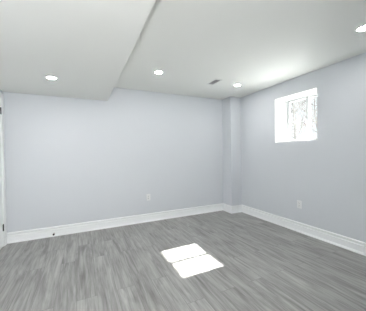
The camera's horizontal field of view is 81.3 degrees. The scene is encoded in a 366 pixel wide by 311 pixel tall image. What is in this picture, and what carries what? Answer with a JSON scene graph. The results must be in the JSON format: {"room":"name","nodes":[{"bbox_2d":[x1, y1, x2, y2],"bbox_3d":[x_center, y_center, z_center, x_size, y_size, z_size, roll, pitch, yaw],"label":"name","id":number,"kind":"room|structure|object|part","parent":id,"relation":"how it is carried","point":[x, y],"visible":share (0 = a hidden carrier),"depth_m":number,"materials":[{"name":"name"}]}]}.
{"room":"empty basement room","nodes":[
{"label":"empty basement room","id":0,"kind":"room"},
{"bbox_2d":[0,0,154,100],"bbox_3d":[-0.645,-1.035,0.647,1.401,0.247,5.925,-1,1,-25],"label":"ceiling","id":1,"kind":"structure","parent":0,"point":[87,45],"depth_m":1.74,"materials":[{"name":"paint"}]},
{"bbox_2d":[45,76,56,79],"bbox_3d":[-1.541,-0.910,2.497,0.120,0.006,0.120,-1,1,-25],"label":"recessed light","id":2,"kind":"object","parent":1,"relation":"in","point":[48,77],"visible":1,"depth_m":2.48,"materials":[{"name":"white paint"}]},
{"bbox_2d":[3,87,222,232],"bbox_3d":[-0.803,0.017,4.075,4.826,2.400,0.400,-1,1,-25],"label":"wall","id":3,"kind":"structure","parent":0,"point":[68,160],"depth_m":3.63,"materials":[{"name":"grey paint"}]},
{"bbox_2d":[7,203,222,243],"bbox_3d":[-0.811,1.145,3.832,3.764,0.148,0.034,-1,1,-25],"label":"baseboard","id":4,"kind":"structure","parent":3,"relation":"attached to","point":[25,235],"depth_m":3.59,"materials":[{"name":"white paint"}]},
{"bbox_2d":[0,210,365,310],"bbox_3d":[0.575,1.319,1.230,4.826,0.200,6.725,-1,1,-25],"label":"floor","id":5,"kind":"structure","parent":0,"point":[222,260],"depth_m":2.27,"materials":[{"name":"grey laminate"}]},
{"bbox_2d":[222,96,241,205],"bbox_3d":[1.045,-0.015,4.571,0.262,2.400,0.293,-1,1,-25],"label":"column","id":6,"kind":"structure","parent":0,"point":[231,111],"depth_m":4.45,"materials":[{"name":"grey paint"}]},
{"bbox_2d":[114,0,365,99],"bbox_3d":[0.536,-1.330,1.209,4.826,0.300,6.725,-1,1,-25],"label":"ceiling","id":7,"kind":"structure","parent":0,"point":[257,45],"depth_m":2.27,"materials":[{"name":"paint"}]},
{"bbox_2d":[207,79,221,84],"bbox_3d":[0.508,-1.195,3.471,0.136,0.006,0.264,-1,1,-25],"label":"ceiling vent","id":8,"kind":"object","parent":7,"relation":"in","point":[214,81],"visible":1,"depth_m":3.45,"materials":[{"name":"metal"}]},
{"bbox_2d":[355,25,365,31],"bbox_3d":[1.704,-1.201,2.012,0.120,0.006,0.120,-1,1,-25],"label":"recessed light","id":9,"kind":"object","parent":7,"relation":"in","point":[363,27],"visible":1,"depth_m":2.01,"materials":[{"name":"white paint"}]},
{"bbox_2d":[240,52,365,242],"bbox_3d":[2.554,-0.018,2.171,0.400,2.400,5.925,-1,1,-25],"label":"wall","id":10,"kind":"structure","parent":0,"point":[327,173],"depth_m":3.03,"materials":[{"name":"grey paint"}]},
{"bbox_2d":[223,203,365,255],"bbox_3d":[2.256,1.114,2.030,0.296,0.148,5.925,-1,1,-25],"label":"baseboard","id":11,"kind":"structure","parent":10,"relation":"attached to","point":[354,245],"depth_m":3.20,"materials":[{"name":"white paint"}]},
{"bbox_2d":[274,87,317,142],"bbox_3d":[1.921,-0.601,3.448,0.375,0.755,0.748,-1,1,-25],"label":"window","id":12,"kind":"structure","parent":10,"relation":"in","point":[282,115],"depth_m":3.71,"materials":[{"name":"white paint"}]},
{"bbox_3d":[1.974,-0.608,3.652,0.026,0.713,0.375,-1,1,-25],"label":"sash","id":13,"kind":"part","parent":12,"relation":"part of","materials":[{"name":"white plastic"}]},
{"bbox_3d":[2.057,-0.604,3.512,0.075,0.755,0.748,-1,1,-25],"label":"frame","id":14,"kind":"part","parent":12,"relation":"part of","materials":[{"name":"white plastic"}]},
{"bbox_3d":[2.144,-0.608,3.370,0.026,0.713,0.367,-1,1,-25],"label":"sash","id":15,"kind":"part","parent":12,"relation":"part of","materials":[{"name":"white plastic"}]},
{"bbox_2d":[297,200,301,208],"bbox_3d":[1.802,0.759,3.304,0.010,0.120,0.074,-1,1,-25],"label":"wall outlet","id":16,"kind":"object","parent":10,"relation":"attached to","point":[299,203],"visible":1,"depth_m":3.30,"materials":[{"name":"white plastic"}]},
{"bbox_3d":[-1.442,0.057,0.269,0.400,2.400,5.925,-1,1,-25],"label":"wall","id":17,"kind":"structure","parent":0,"visible":0},
{"bbox_2d":[0,107,3,248],"bbox_3d":[-2.288,0.238,2.554,0.103,2.006,0.820,-1,1,-25],"label":"door","id":18,"kind":"structure","parent":17,"relation":"in","point":[1,214],"depth_m":2.88,"materials":[{"name":"white paint"}]},
{"bbox_2d":[0,98,3,246],"bbox_3d":[-2.354,0.235,2.518,0.120,2.035,0.850,-1,1,-25],"label":"trim","id":19,"kind":"structure","parent":17,"relation":"attached to","point":[0,98],"depth_m":2.92,"materials":[{"name":"white paint"}]},
{"bbox_2d":[0,92,6,245],"bbox_3d":[-2.293,0.196,2.547,0.016,2.110,1.000,-1,1,-25],"label":"trim","id":20,"kind":"structure","parent":17,"relation":"attached to","point":[1,94],"depth_m":2.95,"materials":[{"name":"white paint"}]},
{"label":"outside","id":21,"kind":"structure","parent":0,"visible":0},
{"bbox_3d":[17.461,-0.282,13.848,36.561,0.300,60.000,-1,1,-25],"label":"ground","id":22,"kind":"structure","parent":21,"visible":0},
{"bbox_2d":[291,102,300,139],"bbox_3d":[8.713,-4.616,19.528,4.818,8.558,4.676,-1,0,18],"label":"bare tree","id":23,"kind":"object","parent":22,"relation":"on","point":[291,102],"visible":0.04,"depth_m":19.53,"materials":[{"name":"grey plant"}]},
{"bbox_2d":[290,99,316,139],"bbox_3d":[5.199,-4.000,10.050,4.003,7.574,4.152,-1,0,-4],"label":"bare tree","id":24,"kind":"object","parent":22,"relation":"on","point":[294,108],"visible":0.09,"depth_m":10.01,"materials":[{"name":"grey plant"}]},
{"bbox_2d":[290,96,316,137],"bbox_3d":[9.635,-4.730,15.322,4.207,8.829,4.507,-1,0,16],"label":"bare tree","id":25,"kind":"object","parent":22,"relation":"on","point":[314,98],"visible":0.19,"depth_m":15.40,"materials":[{"name":"grey plant"}]}
]}

